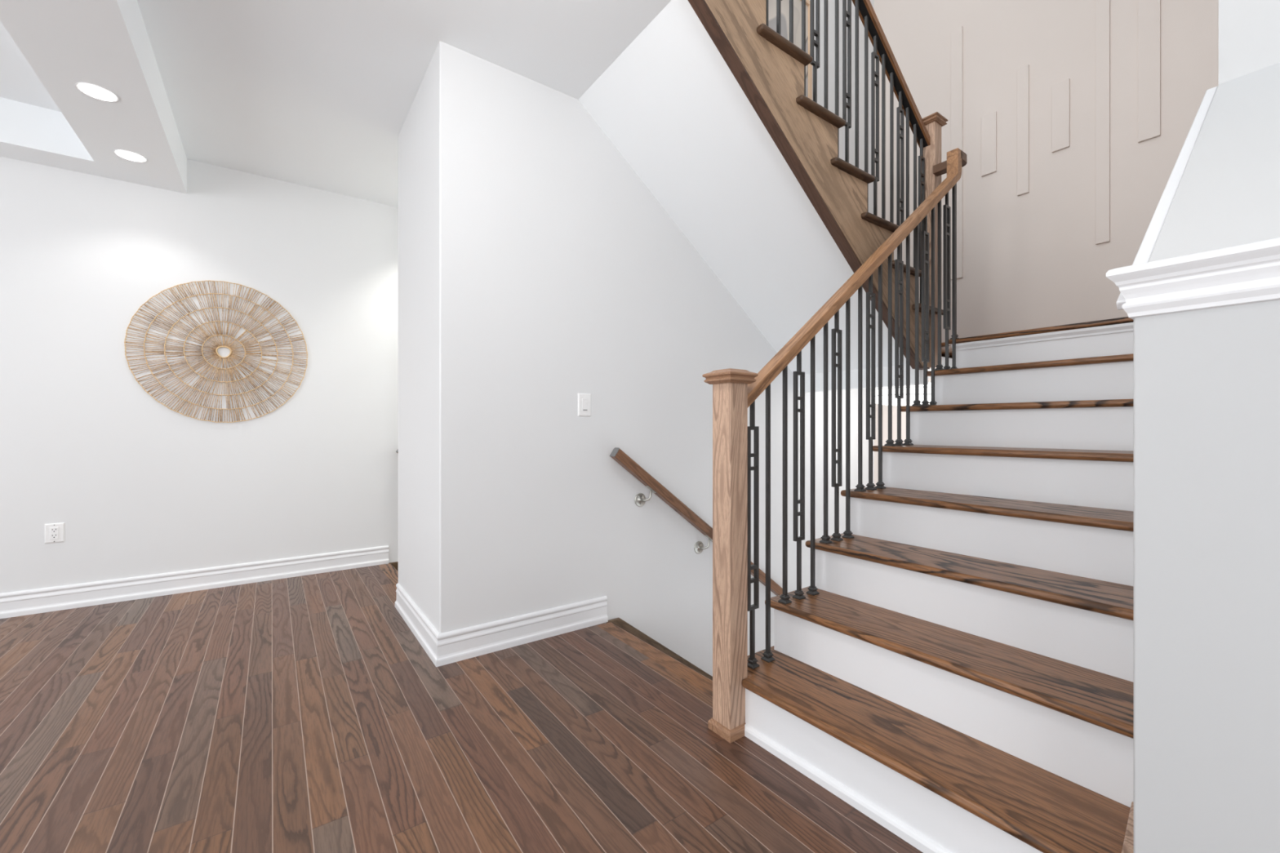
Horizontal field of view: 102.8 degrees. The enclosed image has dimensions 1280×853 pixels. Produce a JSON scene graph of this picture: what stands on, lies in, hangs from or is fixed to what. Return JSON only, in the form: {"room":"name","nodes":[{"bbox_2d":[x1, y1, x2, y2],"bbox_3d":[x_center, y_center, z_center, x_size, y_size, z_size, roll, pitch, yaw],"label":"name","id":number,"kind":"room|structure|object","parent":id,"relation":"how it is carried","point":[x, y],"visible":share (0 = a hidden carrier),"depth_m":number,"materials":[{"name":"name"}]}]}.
{"room":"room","nodes":[
{"label":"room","id":0,"kind":"room"},
{"bbox_2d":[0,0,186,193],"bbox_3d":[-1.911,-1.587,-1.310,3.767,0.233,8.510,0,0,-36],"label":"ceiling","id":1,"kind":"structure","parent":0,"point":[106,44],"depth_m":2.34,"materials":[{"name":"paint"}]},
{"bbox_2d":[75,81,119,102],"bbox_3d":[-2.386,-1.468,2.247,0.134,0.006,0.134,0,0,-36],"label":"recessed light","id":2,"kind":"object","parent":1,"relation":"in","point":[91,91],"visible":1,"depth_m":2.24,"materials":[{"name":"white paint"}]},
{"bbox_2d":[112,149,147,162],"bbox_3d":[-2.766,-1.468,2.775,0.134,0.006,0.134,0,0,-36],"label":"recessed light","id":3,"kind":"object","parent":1,"relation":"in","point":[126,154],"visible":1,"depth_m":2.77,"materials":[{"name":"white paint"}]},
{"bbox_2d":[0,155,398,593],"bbox_3d":[-3.188,0.625,3.055,6.800,4.833,0.135,0,0,-36],"label":"wall","id":4,"kind":"structure","parent":0,"point":[139,486],"depth_m":3.24,"materials":[{"name":"paint"}]},
{"bbox_2d":[44,522,64,543],"bbox_3d":[-3.314,0.604,2.893,0.078,0.111,0.011,0,0,-36],"label":"power outlet","id":5,"kind":"object","parent":4,"relation":"attached to","point":[54,532],"visible":1,"depth_m":2.89,"materials":[{"name":"white plastic"}]},
{"bbox_2d":[49,527,58,539],"bbox_3d":[-3.313,0.604,2.891,0.033,0.067,0.005,0,0,-36],"label":"receptacle","id":6,"kind":"object","parent":5,"relation":"attached to","point":[54,531],"depth_m":2.89,"materials":[{"name":"white plastic"}]},
{"bbox_2d":[0,545,388,618],"bbox_3d":[-3.913,0.975,2.455,4.924,0.134,0.020,0,0,-36],"label":"baseboard","id":7,"kind":"structure","parent":4,"relation":"attached to","point":[24,602],"depth_m":3.19,"materials":[{"name":"white paint"}]},
{"bbox_2d":[0,0,671,207],"bbox_3d":[-0.705,-1.845,-0.391,6.800,0.307,8.590,0,0,-36],"label":"ceiling","id":8,"kind":"structure","parent":0,"point":[317,94],"depth_m":2.37,"materials":[{"name":"paint"}]},
{"bbox_2d":[0,564,922,852],"bbox_3d":[-1.164,1.062,-0.753,5.630,0.040,8.540,0,0,-36],"label":"floor","id":9,"kind":"structure","parent":0,"point":[304,713],"depth_m":1.66,"materials":[{"name":"brown wood"}]},
{"bbox_2d":[378,561,398,588],"bbox_3d":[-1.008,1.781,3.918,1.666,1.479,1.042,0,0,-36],"label":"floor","id":10,"kind":"structure","parent":9,"relation":"attached to","point":[390,570],"depth_m":3.68,"materials":[{"name":"brown wood"}]},
{"bbox_2d":[597,617,712,696],"bbox_3d":[1.031,2.060,2.980,2.418,2.039,1.030,0,0,-36],"label":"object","id":11,"kind":"structure","parent":9,"relation":"attached to","point":[617,628],"depth_m":2.45,"materials":[{"name":"brown wood"}]},
{"bbox_2d":[702,368,758,743],"bbox_3d":[0.309,0.424,1.754,0.134,1.236,0.134,0,0,-36],"label":"newel post","id":12,"kind":"object","parent":9,"relation":"on","point":[730,385],"visible":0.94,"depth_m":1.72,"materials":[{"name":"brown wood"}]},
{"bbox_2d":[742,322,1133,852],"bbox_3d":[1.343,0.293,1.917,1.880,1.497,1.091,0,0,-36],"label":"staircase","id":13,"kind":"structure","parent":9,"relation":"on","point":[959,673],"depth_m":1.61,"materials":[{"name":"brown wood"}]},
{"bbox_2d":[747,400,759,669],"bbox_3d":[0.399,0.372,1.816,0.055,0.958,0.035,0,0,-36],"label":"baluster","id":14,"kind":"object","parent":13,"relation":"on","point":[752,661],"visible":0.93,"depth_m":1.81,"materials":[{"name":"black metal"}]},
{"bbox_2d":[760,383,774,662],"bbox_3d":[0.467,0.340,1.865,0.035,1.022,0.035,0,0,-36],"label":"baluster","id":15,"kind":"object","parent":13,"relation":"on","point":[767,657],"visible":0.95,"depth_m":1.86,"materials":[{"name":"black metal"}]},
{"bbox_2d":[777,365,791,604],"bbox_3d":[0.545,0.208,1.922,0.035,0.905,0.035,0,0,-36],"label":"baluster","id":16,"kind":"object","parent":13,"relation":"on","point":[784,597],"visible":0.95,"depth_m":1.92,"materials":[{"name":"black metal"}]},
{"bbox_2d":[792,350,805,599],"bbox_3d":[0.613,0.176,1.971,0.055,0.969,0.035,0,0,-36],"label":"baluster","id":17,"kind":"object","parent":13,"relation":"on","point":[798,595],"visible":0.98,"depth_m":1.97,"materials":[{"name":"black metal"}]},
{"bbox_2d":[806,335,819,595],"bbox_3d":[0.683,0.144,2.021,0.035,1.035,0.035,0,0,-36],"label":"baluster","id":18,"kind":"object","parent":13,"relation":"on","point":[812,588],"visible":0.95,"depth_m":2.02,"materials":[{"name":"black metal"}]},
{"bbox_2d":[819,322,831,543],"bbox_3d":[0.753,0.016,2.071,0.035,0.910,0.035,0,0,-36],"label":"baluster","id":19,"kind":"object","parent":13,"relation":"on","point":[825,538],"visible":0.95,"depth_m":2.07,"materials":[{"name":"black metal"}]},
{"bbox_2d":[830,310,843,541],"bbox_3d":[0.815,-0.013,2.116,0.055,0.968,0.035,0,0,-36],"label":"baluster","id":20,"kind":"object","parent":13,"relation":"on","point":[836,535],"visible":0.98,"depth_m":2.11,"materials":[{"name":"black metal"}]},
{"bbox_2d":[841,297,853,538],"bbox_3d":[0.880,-0.044,2.163,0.035,1.029,0.035,0,0,-36],"label":"baluster","id":21,"kind":"object","parent":13,"relation":"on","point":[847,533],"visible":0.95,"depth_m":2.16,"materials":[{"name":"black metal"}]},
{"bbox_2d":[853,284,866,491],"bbox_3d":[0.956,-0.175,2.217,0.035,0.910,0.035,0,0,-36],"label":"baluster","id":22,"kind":"object","parent":13,"relation":"on","point":[860,487],"visible":0.95,"depth_m":2.21,"materials":[{"name":"black metal"}]},
{"bbox_2d":[864,273,876,490],"bbox_3d":[1.023,-0.206,2.266,0.055,0.973,0.035,0,0,-36],"label":"baluster","id":23,"kind":"object","parent":13,"relation":"on","point":[870,486],"visible":0.97,"depth_m":2.26,"materials":[{"name":"black metal"}]},
{"bbox_2d":[875,263,885,488],"bbox_3d":[1.087,-0.237,2.312,0.035,1.033,0.035,0,0,-36],"label":"baluster","id":24,"kind":"object","parent":13,"relation":"on","point":[880,485],"visible":0.93,"depth_m":2.31,"materials":[{"name":"black metal"}]},
{"bbox_2d":[884,253,895,445],"bbox_3d":[1.155,-0.364,2.361,0.035,0.907,0.035,0,0,-36],"label":"baluster","id":25,"kind":"object","parent":13,"relation":"on","point":[890,442],"visible":0.94,"depth_m":2.36,"materials":[{"name":"black metal"}]},
{"bbox_2d":[894,243,904,445],"bbox_3d":[1.222,-0.395,2.409,0.055,0.969,0.035,0,0,-36],"label":"baluster","id":26,"kind":"object","parent":13,"relation":"on","point":[899,442],"visible":0.94,"depth_m":2.40,"materials":[{"name":"black metal"}]},
{"bbox_2d":[903,233,913,445],"bbox_3d":[1.289,-0.427,2.458,0.035,1.033,0.035,0,0,-36],"label":"baluster","id":27,"kind":"object","parent":13,"relation":"on","point":[908,441],"visible":0.9,"depth_m":2.45,"materials":[{"name":"black metal"}]},
{"bbox_2d":[911,223,922,405],"bbox_3d":[1.360,-0.555,2.509,0.035,0.908,0.035,0,0,-36],"label":"baluster","id":28,"kind":"object","parent":13,"relation":"on","point":[917,402],"visible":0.89,"depth_m":2.50,"materials":[{"name":"black metal"}]},
{"bbox_2d":[921,214,930,405],"bbox_3d":[1.429,-0.588,2.558,0.055,0.973,0.035,0,0,-36],"label":"baluster","id":29,"kind":"object","parent":13,"relation":"on","point":[925,402],"visible":0.93,"depth_m":2.55,"materials":[{"name":"black metal"}]},
{"bbox_2d":[929,207,937,405],"bbox_3d":[1.494,-0.618,2.605,0.035,1.034,0.035,0,0,-36],"label":"baluster","id":30,"kind":"object","parent":13,"relation":"on","point":[932,402],"visible":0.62,"depth_m":2.60,"materials":[{"name":"black metal"}]},
{"bbox_2d":[934,200,944,370],"bbox_3d":[1.551,-0.741,2.647,0.035,0.898,0.035,0,0,-36],"label":"baluster","id":31,"kind":"object","parent":13,"relation":"on","point":[939,366],"visible":0.89,"depth_m":2.64,"materials":[{"name":"black metal"}]},
{"bbox_2d":[942,191,951,369],"bbox_3d":[1.619,-0.772,2.696,0.055,0.962,0.035,0,0,-36],"label":"baluster","id":32,"kind":"object","parent":13,"relation":"on","point":[946,208],"visible":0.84,"depth_m":2.69,"materials":[{"name":"black metal"}]},
{"bbox_2d":[950,184,956,368],"bbox_3d":[1.686,-0.804,2.744,0.035,1.024,0.035,0,0,-36],"label":"baluster","id":33,"kind":"object","parent":13,"relation":"on","point":[953,188],"visible":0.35,"depth_m":2.74,"materials":[{"name":"black metal"}]},
{"bbox_2d":[398,0,874,676],"bbox_3d":[0.316,-0.408,3.664,3.602,8.100,0.915,0,0,-36],"label":"wall","id":34,"kind":"structure","parent":0,"point":[538,270],"depth_m":2.65,"materials":[{"name":"paint"}]},
{"bbox_2d":[395,582,608,666],"bbox_3d":[-0.794,0.975,2.839,0.877,0.134,0.915,0,0,-36],"label":"baseboard","id":35,"kind":"structure","parent":34,"relation":"attached to","point":[455,646],"depth_m":2.45,"materials":[{"name":"white paint"}]},
{"bbox_2d":[577,393,591,416],"bbox_3d":[-0.287,-0.112,2.659,0.079,0.121,0.010,0,0,-36],"label":"light switch","id":36,"kind":"object","parent":34,"relation":"attached to","point":[584,399],"visible":1,"depth_m":2.65,"materials":[{"name":"white plastic"}]},
{"bbox_2d":[609,447,782,595],"bbox_3d":[0.896,1.087,3.467,2.602,1.950,0.084,0,0,-36],"label":"wall handrail","id":37,"kind":"object","parent":34,"relation":"attached to","point":[618,455],"visible":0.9,"depth_m":2.89,"materials":[{"name":"brown wood"}]},
{"bbox_2d":[768,0,812,99],"bbox_3d":[0.964,-2.658,3.549,0.715,0.900,0.030,0,0,-36],"label":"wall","id":38,"kind":"structure","parent":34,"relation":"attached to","point":[771,3],"depth_m":3.66,"materials":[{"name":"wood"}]},
{"bbox_2d":[577,0,951,392],"bbox_3d":[1.092,-0.980,3.132,2.865,1.463,0.895,0,0,-36],"label":"ceiling","id":39,"kind":"structure","parent":0,"point":[670,103],"depth_m":2.63,"materials":[{"name":"paint"}]},
{"bbox_2d":[688,0,942,369],"bbox_3d":[0.601,-1.154,2.708,2.242,1.650,0.966,0,0,-36],"label":"staircase","id":40,"kind":"structure","parent":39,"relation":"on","point":[768,68],"depth_m":2.25,"materials":[{"name":"brown wood"}]},
{"bbox_2d":[765,0,768,26],"bbox_3d":[0.531,-2.140,2.149,0.035,1.030,0.035,0,0,-36],"label":"baluster","id":41,"kind":"object","parent":40,"relation":"on","point":[766,1],"visible":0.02,"depth_m":2.14,"materials":[{"name":"black metal"}]},
{"bbox_2d":[776,0,782,35],"bbox_3d":[0.596,-2.110,2.195,0.055,0.970,0.035,0,0,-36],"label":"baluster","id":42,"kind":"object","parent":40,"relation":"on","point":[778,2],"visible":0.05,"depth_m":2.19,"materials":[{"name":"black metal"}]},
{"bbox_2d":[789,0,793,43],"bbox_3d":[0.665,-2.078,2.245,0.035,0.906,0.035,0,0,-36],"label":"baluster","id":43,"kind":"object","parent":40,"relation":"on","point":[791,2],"visible":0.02,"depth_m":2.24,"materials":[{"name":"black metal"}]},
{"bbox_2d":[801,0,805,95],"bbox_3d":[0.735,-1.950,2.296,0.035,1.031,0.035,0,0,-36],"label":"baluster","id":44,"kind":"object","parent":40,"relation":"on","point":[803,2],"visible":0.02,"depth_m":2.29,"materials":[{"name":"black metal"}]},
{"bbox_2d":[809,0,819,102],"bbox_3d":[0.803,-1.919,2.345,0.055,0.968,0.035,0,0,-36],"label":"baluster","id":45,"kind":"object","parent":40,"relation":"on","point":[813,33],"visible":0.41,"depth_m":2.34,"materials":[{"name":"black metal"}]},
{"bbox_2d":[823,0,827,109],"bbox_3d":[0.872,-1.887,2.394,0.035,0.904,0.035,0,0,-36],"label":"baluster","id":46,"kind":"object","parent":40,"relation":"on","point":[825,2],"visible":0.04,"depth_m":2.39,"materials":[{"name":"black metal"}]},
{"bbox_2d":[835,0,839,157],"bbox_3d":[0.942,-1.759,2.445,0.035,1.029,0.035,0,0,-36],"label":"baluster","id":47,"kind":"object","parent":40,"relation":"on","point":[837,2],"visible":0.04,"depth_m":2.44,"materials":[{"name":"black metal"}]},
{"bbox_2d":[842,0,851,162],"bbox_3d":[1.010,-1.727,2.494,0.055,0.966,0.035,0,0,-36],"label":"baluster","id":48,"kind":"object","parent":40,"relation":"on","point":[846,13],"visible":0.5,"depth_m":2.49,"materials":[{"name":"black metal"}]},
{"bbox_2d":[854,0,858,168],"bbox_3d":[1.080,-1.695,2.544,0.035,0.901,0.035,0,0,-36],"label":"baluster","id":49,"kind":"object","parent":40,"relation":"on","point":[856,2],"visible":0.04,"depth_m":2.54,"materials":[{"name":"black metal"}]},
{"bbox_2d":[864,15,868,212],"bbox_3d":[1.149,-1.567,2.594,0.035,1.028,0.035,0,0,-36],"label":"baluster","id":50,"kind":"object","parent":40,"relation":"on","point":[866,18],"visible":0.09,"depth_m":2.59,"materials":[{"name":"black metal"}]},
{"bbox_2d":[871,35,879,216],"bbox_3d":[1.217,-1.536,2.643,0.055,0.964,0.035,0,0,-36],"label":"baluster","id":51,"kind":"object","parent":40,"relation":"on","point":[874,55],"visible":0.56,"depth_m":2.64,"materials":[{"name":"black metal"}]},
{"bbox_2d":[881,53,885,219],"bbox_3d":[1.282,-1.506,2.690,0.035,0.904,0.035,0,0,-36],"label":"baluster","id":52,"kind":"object","parent":40,"relation":"on","point":[883,56],"visible":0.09,"depth_m":2.69,"materials":[{"name":"black metal"}]},
{"bbox_2d":[889,71,894,260],"bbox_3d":[1.349,-1.379,2.739,0.035,1.032,0.035,0,0,-36],"label":"baluster","id":53,"kind":"object","parent":40,"relation":"on","point":[891,74],"visible":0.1,"depth_m":2.73,"materials":[{"name":"black metal"}]},
{"bbox_2d":[896,90,904,260],"bbox_3d":[1.422,-1.345,2.791,0.055,0.964,0.035,0,0,-36],"label":"baluster","id":54,"kind":"object","parent":40,"relation":"on","point":[900,111],"visible":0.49,"depth_m":2.79,"materials":[{"name":"black metal"}]},
{"bbox_2d":[906,106,909,218],"bbox_3d":[1.486,-1.316,2.837,0.035,0.905,0.035,0,0,-36],"label":"baluster","id":55,"kind":"object","parent":40,"relation":"on","point":[908,108],"visible":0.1,"depth_m":2.83,"materials":[{"name":"black metal"}]},
{"bbox_2d":[913,124,916,267],"bbox_3d":[1.554,-1.189,2.886,0.035,1.032,0.035,0,0,-36],"label":"baluster","id":56,"kind":"object","parent":40,"relation":"on","point":[914,125],"visible":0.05,"depth_m":2.88,"materials":[{"name":"black metal"}]},
{"bbox_2d":[918,137,924,303],"bbox_3d":[1.615,-1.161,2.930,0.055,0.976,0.035,0,0,-36],"label":"baluster","id":57,"kind":"object","parent":40,"relation":"on","point":[921,159],"visible":0.4,"depth_m":2.92,"materials":[{"name":"black metal"}]},
{"bbox_2d":[875,382,930,405],"bbox_3d":[1.835,-0.260,3.542,0.419,0.227,0.419,0,0,-36],"label":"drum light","id":58,"kind":"object","parent":39,"relation":"attached to","point":[885,390],"visible":0.34,"depth_m":3.38,"materials":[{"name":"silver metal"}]},
{"bbox_2d":[941,316,1133,358],"bbox_3d":[2.144,-0.468,3.126,1.066,0.028,2.096,0,0,-36],"label":"stair landing","id":59,"kind":"structure","parent":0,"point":[1126,319],"depth_m":2.50,"materials":[{"name":"brown wood"}]},
{"bbox_2d":[922,111,947,368],"bbox_3d":[1.690,-1.065,2.972,0.134,1.451,0.134,0,0,-36],"label":"newel post","id":60,"kind":"object","parent":59,"relation":"on","point":[933,122],"visible":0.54,"depth_m":2.93,"materials":[{"name":"brown wood"}]},
{"bbox_2d":[747,147,967,407],"bbox_3d":[1.033,-0.767,2.342,1.776,1.424,0.168,0,0,-36],"label":"handrail","id":61,"kind":"object","parent":60,"relation":"attached to","point":[957,158],"visible":0.94,"depth_m":2.18,"materials":[{"name":"brown wood"}]},
{"bbox_2d":[852,0,930,147],"bbox_3d":[0.954,-2.284,2.454,1.718,1.338,0.057,0,0,-36],"label":"handrail","id":62,"kind":"object","parent":60,"relation":"attached to","point":[865,7],"visible":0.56,"depth_m":2.73,"materials":[{"name":"brown wood"}]},
{"bbox_2d":[950,182,958,339],"bbox_3d":[1.742,-0.958,2.827,0.035,0.951,0.035,0,0,-36],"label":"baluster","id":63,"kind":"object","parent":59,"relation":"on","point":[957,335],"visible":0.37,"depth_m":2.82,"materials":[{"name":"black metal"}]},
{"bbox_2d":[874,0,1218,485],"bbox_3d":[2.702,-0.408,3.365,0.120,8.100,2.900,0,0,-36],"label":"wall","id":64,"kind":"structure","parent":0,"point":[1033,260],"depth_m":3.36,"materials":[{"name":"paint"}]},
{"bbox_2d":[951,25,963,279],"bbox_3d":[2.333,-2.007,3.764,0.014,1.837,0.078,0,0,-36],"label":"wall strip","id":65,"kind":"object","parent":64,"relation":"attached to","point":[957,35],"visible":0.78,"depth_m":3.75,"materials":[{"name":"paint"}]},
{"bbox_2d":[981,111,996,176],"bbox_3d":[2.454,-1.986,3.595,0.014,0.418,0.092,0,0,-36],"label":"wall strip","id":66,"kind":"object","parent":64,"relation":"attached to","point":[988,122],"visible":1,"depth_m":3.59,"materials":[{"name":"paint"}]},
{"bbox_2d":[1017,64,1029,195],"bbox_3d":[2.572,-1.986,3.431,0.014,0.851,0.065,0,0,-36],"label":"wall strip","id":67,"kind":"object","parent":64,"relation":"attached to","point":[1023,73],"visible":1,"depth_m":3.42,"materials":[{"name":"paint"}]},
{"bbox_2d":[1051,78,1070,152],"bbox_3d":[2.690,-1.986,3.268,0.014,0.429,0.090,0,0,-36],"label":"wall strip","id":68,"kind":"object","parent":64,"relation":"attached to","point":[1060,91],"visible":1,"depth_m":3.26,"materials":[{"name":"paint"}]},
{"bbox_2d":[1095,0,1110,244],"bbox_3d":[2.809,-2.162,3.103,0.014,2.093,0.065,0,0,-36],"label":"wall strip","id":69,"kind":"object","parent":64,"relation":"attached to","point":[1102,7],"visible":1,"depth_m":3.10,"materials":[{"name":"paint"}]},
{"bbox_2d":[1137,0,1160,142],"bbox_3d":[2.927,-2.086,2.939,0.014,0.864,0.092,0,0,-36],"label":"wall strip","id":70,"kind":"object","parent":64,"relation":"attached to","point":[1148,11],"visible":1,"depth_m":2.94,"materials":[{"name":"paint"}]},
{"bbox_2d":[1133,299,1279,852],"bbox_3d":[2.054,0.173,0.139,1.015,2.338,2.624,0,0,-36],"label":"wall","id":71,"kind":"structure","parent":0,"point":[1206,382],"depth_m":0.83,"materials":[{"name":"paint"}]},
{"bbox_2d":[1115,85,1217,309],"bbox_3d":[1.290,-0.608,1.221,1.020,0.789,0.025,0,0,-36],"label":"trim","id":72,"kind":"structure","parent":71,"relation":"attached to","point":[1144,254],"depth_m":1.16,"materials":[{"name":"white paint"}]},
{"bbox_2d":[1106,237,1279,319],"bbox_3d":[1.706,-0.237,-0.093,0.240,0.091,2.654,0,0,-36],"label":"trim","id":73,"kind":"structure","parent":71,"relation":"attached to","point":[1248,273],"depth_m":0.83,"materials":[{"name":"white paint"}]},
{"bbox_2d":[1148,62,1279,262],"bbox_3d":[2.062,-0.612,0.145,1.022,0.790,2.624,0,0,-36],"label":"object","id":74,"kind":"structure","parent":71,"relation":"on","point":[1227,194],"depth_m":1.07,"materials":[{"name":"paint"}]},
{"bbox_2d":[1218,0,1279,84],"bbox_3d":[3.254,-1.558,1.005,1.945,5.800,2.624,0,0,-36],"label":"wall","id":75,"kind":"structure","parent":0,"point":[1249,30],"depth_m":1.46,"materials":[{"name":"paint"}]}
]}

